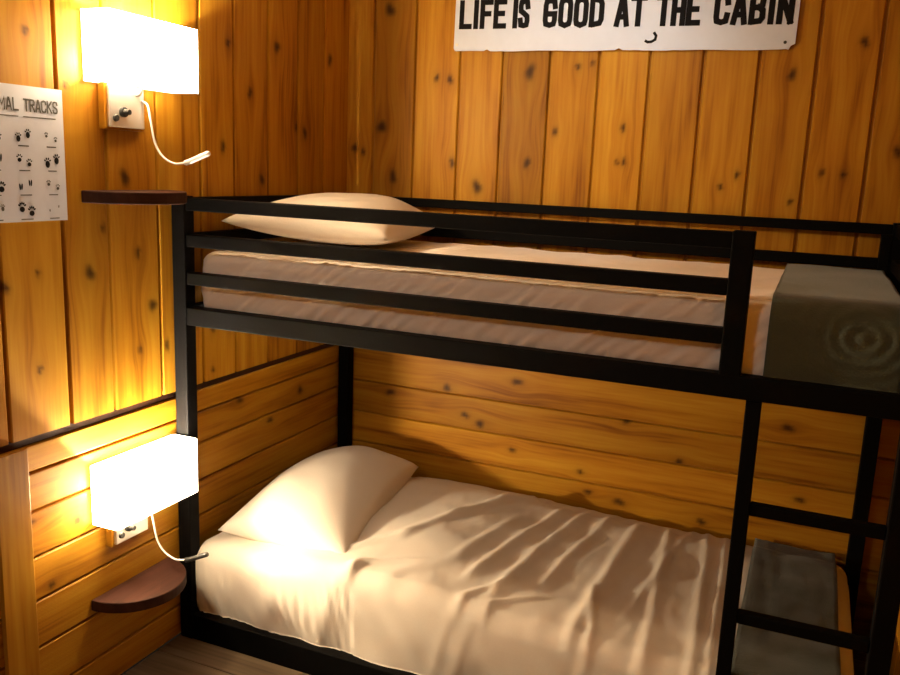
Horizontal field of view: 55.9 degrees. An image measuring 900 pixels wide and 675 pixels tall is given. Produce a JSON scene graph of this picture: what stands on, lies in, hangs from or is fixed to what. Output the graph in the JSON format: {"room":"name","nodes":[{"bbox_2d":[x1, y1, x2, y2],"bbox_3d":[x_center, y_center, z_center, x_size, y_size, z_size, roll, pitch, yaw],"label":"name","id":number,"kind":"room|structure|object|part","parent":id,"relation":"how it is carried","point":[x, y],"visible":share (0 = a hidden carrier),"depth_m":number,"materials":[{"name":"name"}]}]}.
{"room":"cabin bedroom","nodes":[
{"label":"cabin bedroom","id":0,"kind":"room"},
{"bbox_2d":[0,0,349,674],"bbox_3d":[-1.259,-0.064,1.546,0.011,2.450,4.212,7,12,23],"label":"wall","id":1,"kind":"structure","parent":0,"point":[87,300],"depth_m":2.45,"materials":[{"name":"brown wood"}]},
{"bbox_2d":[0,448,40,674],"bbox_3d":[-1.088,0.671,2.140,0.014,0.794,0.093,7,12,23],"label":"trim","id":2,"kind":"structure","parent":1,"relation":"attached to","point":[17,572],"depth_m":2.11,"materials":[{"name":"brown wood"}]},
{"bbox_2d":[0,83,67,222],"bbox_3d":[-1.010,-0.434,2.012,0.004,0.317,0.236,7,12,23],"label":"poster","id":3,"kind":"object","parent":1,"relation":"attached to","point":[32,153],"visible":1,"depth_m":2.03,"materials":[{"name":"paper"}]},
{"bbox_2d":[81,190,186,204],"bbox_3d":[-0.815,-0.380,2.295,0.158,0.032,0.316,7,12,23],"label":"wall shelf","id":4,"kind":"object","parent":1,"relation":"attached to","point":[123,197],"visible":1,"depth_m":2.19,"materials":[{"name":"brown wood"}]},
{"bbox_2d":[91,557,186,612],"bbox_3d":[-0.873,0.735,2.487,0.155,0.032,0.310,7,12,23],"label":"wall shelf","id":5,"kind":"object","parent":1,"relation":"attached to","point":[165,580],"visible":0.95,"depth_m":2.44,"materials":[{"name":"brown wood"}]},
{"bbox_2d":[81,8,210,165],"bbox_3d":[-0.768,-0.649,2.252,0.216,0.372,0.336,7,12,23],"label":"wall lamp","id":6,"kind":"object","parent":1,"relation":"attached to","point":[126,54],"visible":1,"depth_m":2.21,"materials":[{"name":"white fabric"}]},
{"bbox_2d":[113,114,119,121],"bbox_3d":[-0.872,-0.575,2.216,0.006,0.020,0.020,7,12,23],"label":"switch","id":7,"kind":"object","parent":6,"relation":"attached to","point":[116,117],"depth_m":2.21,"materials":[{"name":"plastic"}]},
{"bbox_3d":[-0.853,-0.593,2.233,0.024,0.026,0.026,7,12,23],"label":"switch knob","id":8,"kind":"part","parent":6,"relation":"part of","materials":[{"name":"plastic"}]},
{"bbox_3d":[-0.861,-0.612,2.253,0.010,0.108,0.125,7,12,23],"label":"plate","id":9,"kind":"part","parent":6,"relation":"part of","materials":[{"name":"silver metal"}]},
{"bbox_3d":[-0.816,-0.754,2.255,0.096,0.171,0.336,7,12,23],"label":"lamp shade","id":10,"kind":"part","parent":6,"relation":"part of","materials":[{"name":"beige fabric"}]},
{"bbox_3d":[-0.838,-0.720,2.238,0.029,0.161,0.072,7,12,23],"label":"arm","id":11,"kind":"part","parent":6,"relation":"part of","materials":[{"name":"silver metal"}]},
{"bbox_2d":[90,434,208,562],"bbox_3d":[-0.828,0.503,2.448,0.216,0.342,0.336,7,12,23],"label":"wall lamp","id":12,"kind":"object","parent":1,"relation":"attached to","point":[129,486],"visible":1,"depth_m":2.47,"materials":[{"name":"white fabric"}]},
{"bbox_2d":[119,532,124,538],"bbox_3d":[-0.931,0.562,2.409,0.006,0.020,0.020,7,12,23],"label":"switch","id":13,"kind":"object","parent":12,"relation":"attached to","point":[121,534],"depth_m":2.41,"materials":[{"name":"plastic"}]},
{"bbox_3d":[-0.907,0.447,2.396,0.042,0.042,0.042,7,12,23],"label":"bulb","id":14,"kind":"part","parent":12,"relation":"part of","materials":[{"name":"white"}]},
{"bbox_3d":[-0.912,0.543,2.426,0.024,0.026,0.026,7,12,23],"label":"switch knob","id":15,"kind":"part","parent":12,"relation":"part of","materials":[{"name":"plastic"}]},
{"bbox_3d":[-0.920,0.525,2.446,0.010,0.108,0.125,7,12,23],"label":"plate","id":16,"kind":"part","parent":12,"relation":"part of","materials":[{"name":"silver metal"}]},
{"bbox_3d":[-0.898,0.429,2.433,0.029,0.135,0.072,7,12,23],"label":"arm","id":17,"kind":"part","parent":12,"relation":"part of","materials":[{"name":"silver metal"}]},
{"bbox_3d":[-0.876,0.410,2.453,0.096,0.167,0.336,7,12,23],"label":"lamp shade","id":18,"kind":"part","parent":12,"relation":"part of","materials":[{"name":"beige fabric"}]},
{"bbox_2d":[0,344,332,453],"bbox_3d":[-1.282,0.349,1.623,0.008,0.022,4.200,7,12,23],"label":"trim","id":19,"kind":"structure","parent":1,"relation":"attached to","point":[11,446],"depth_m":2.45,"materials":[{"name":"brown wood"}]},
{"bbox_2d":[123,634,866,674],"bbox_3d":[-0.354,1.258,1.378,2.075,0.004,4.200,7,12,23],"label":"floor","id":20,"kind":"structure","parent":0,"point":[183,655],"depth_m":2.60,"materials":[{"name":"brown wood"}]},
{"bbox_2d":[171,195,899,674],"bbox_3d":[0.276,0.306,2.684,2.001,1.408,1.020,7,12,23],"label":"bunk bed","id":21,"kind":"object","parent":20,"relation":"on","point":[293,653],"visible":0.58,"depth_m":2.20,"materials":[{"name":"black metal"}]},
{"bbox_3d":[-0.813,0.274,2.621,0.046,1.408,0.046,7,12,23],"label":"post","id":22,"kind":"part","parent":21,"relation":"part of","materials":[{"name":"black metal"}]},
{"bbox_3d":[-0.607,-0.147,2.991,0.032,0.054,0.922,7,12,23],"label":"rail","id":23,"kind":"part","parent":21,"relation":"part of","materials":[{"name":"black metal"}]},
{"bbox_3d":[-0.598,-0.368,2.948,0.032,0.037,0.922,7,12,23],"label":"guard rail","id":24,"kind":"part","parent":21,"relation":"part of","materials":[{"name":"black metal"}]},
{"bbox_3d":[-0.593,-0.471,2.927,0.032,0.037,0.922,7,12,23],"label":"guard rail","id":25,"kind":"part","parent":21,"relation":"part of","materials":[{"name":"black metal"}]},
{"bbox_3d":[0.057,1.033,2.375,1.909,0.086,0.040,7,12,23],"label":"rail","id":26,"kind":"part","parent":21,"relation":"part of","materials":[{"name":"black metal"}]},
{"bbox_3d":[-0.428,0.118,3.496,0.046,1.408,0.046,7,12,23],"label":"post","id":27,"kind":"part","parent":21,"relation":"part of","materials":[{"name":"black metal"}]},
{"bbox_3d":[-0.074,-0.091,2.231,1.525,0.037,0.032,7,12,23],"label":"guard rail","id":28,"kind":"part","parent":21,"relation":"part of","materials":[{"name":"black metal"}]},
{"bbox_3d":[-0.070,-0.201,2.210,1.525,0.037,0.032,7,12,23],"label":"guard rail","id":29,"kind":"part","parent":21,"relation":"part of","materials":[{"name":"black metal"}]},
{"bbox_3d":[-0.066,-0.305,2.189,1.525,0.037,0.032,7,12,23],"label":"guard rail","id":30,"kind":"part","parent":21,"relation":"part of","materials":[{"name":"black metal"}]},
{"bbox_2d":[201,240,784,375],"bbox_3d":[0.292,-0.138,2.596,1.902,0.219,0.937,7,12,23],"label":"mattress","id":31,"kind":"object","parent":21,"relation":"on","point":[678,306],"visible":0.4,"depth_m":2.23,"materials":[{"name":"white fabric"}]},
{"bbox_2d":[222,193,432,244],"bbox_3d":[-0.315,-0.400,2.838,0.515,0.161,0.755,7,12,23],"label":"pillow","id":32,"kind":"object","parent":31,"relation":"on","point":[323,231],"visible":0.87,"depth_m":2.60,"materials":[{"name":"white fabric"}]},
{"bbox_2d":[763,264,899,393],"bbox_3d":[1.024,-0.053,2.270,0.282,0.196,0.920,7,12,23],"label":"blanket","id":33,"kind":"object","parent":31,"relation":"on","point":[838,326],"visible":0.96,"depth_m":1.88,"materials":[{"name":"grey fabric"}]},
{"bbox_3d":[0.097,0.042,2.179,1.909,0.054,0.040,7,12,23],"label":"rail","id":34,"kind":"part","parent":21,"relation":"part of","materials":[{"name":"black metal"}]},
{"bbox_3d":[0.495,-0.441,2.990,1.909,0.032,0.032,7,12,23],"label":"guard rail","id":35,"kind":"part","parent":21,"relation":"part of","materials":[{"name":"black metal"}]},
{"bbox_3d":[0.491,-0.337,3.010,1.909,0.034,0.032,7,12,23],"label":"guard rail","id":36,"kind":"part","parent":21,"relation":"part of","materials":[{"name":"black metal"}]},
{"bbox_3d":[0.674,0.645,2.034,0.034,1.027,0.032,7,12,23],"label":"ladder rail","id":37,"kind":"part","parent":21,"relation":"part of","materials":[{"name":"black metal"}]},
{"bbox_3d":[1.364,0.339,2.747,0.046,1.408,0.046,7,12,23],"label":"post","id":38,"kind":"part","parent":21,"relation":"part of","materials":[{"name":"black metal"}]},
{"bbox_3d":[0.980,0.495,1.873,0.046,1.408,0.046,7,12,23],"label":"post","id":39,"kind":"part","parent":21,"relation":"part of","materials":[{"name":"black metal"}]},
{"bbox_3d":[1.195,-0.147,2.199,0.032,0.037,0.922,7,12,23],"label":"guard rail","id":40,"kind":"part","parent":21,"relation":"part of","materials":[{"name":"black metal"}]},
{"bbox_3d":[1.199,-0.251,2.179,0.032,0.037,0.922,7,12,23],"label":"guard rail","id":41,"kind":"part","parent":21,"relation":"part of","materials":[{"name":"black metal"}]},
{"bbox_3d":[0.253,0.837,2.793,1.890,0.212,0.905,7,12,23],"label":"mattress","id":42,"kind":"object","parent":21,"relation":"on","visible":0},
{"bbox_2d":[195,477,853,674],"bbox_3d":[0.255,0.769,2.760,1.930,0.324,0.958,7,12,23],"label":"duvet","id":43,"kind":"object","parent":42,"relation":"on","point":[447,577],"visible":0.64,"depth_m":2.52,"materials":[{"name":"white fabric"}]},
{"bbox_2d":[218,446,417,553],"bbox_3d":[-0.375,0.546,3.023,0.493,0.210,0.845,7,12,23],"label":"pillow","id":44,"kind":"object","parent":43,"relation":"on","point":[325,500],"visible":0.94,"depth_m":2.79,"materials":[{"name":"white fabric"}]},
{"bbox_2d":[731,538,840,674],"bbox_3d":[0.972,0.878,2.455,0.256,0.244,0.988,7,12,23],"label":"blanket","id":45,"kind":"object","parent":43,"relation":"on","point":[783,581],"visible":0.86,"depth_m":2.42,"materials":[{"name":"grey fabric"}]},
{"bbox_2d":[347,0,899,636],"bbox_3d":[0.525,-0.286,3.046,2.087,2.450,0.011,7,12,23],"label":"wall","id":46,"kind":"structure","parent":0,"point":[809,130],"depth_m":3.01,"materials":[{"name":"brown wood"}]},
{"bbox_2d":[454,0,800,50],"bbox_3d":[0.556,-1.103,2.868,1.169,0.255,0.007,8,12,22],"label":"wall sign","id":47,"kind":"object","parent":46,"relation":"attached to","point":[480,25],"visible":1,"depth_m":2.86,"materials":[{"name":"white metal"}]},
{"bbox_2d":[889,609,899,674],"bbox_3d":[0.651,0.173,0.742,0.011,2.450,4.200,7,12,23],"label":"wall","id":48,"kind":"structure","parent":0,"point":[895,662],"depth_m":2.31,"materials":[{"name":"brown wood"}]}
]}

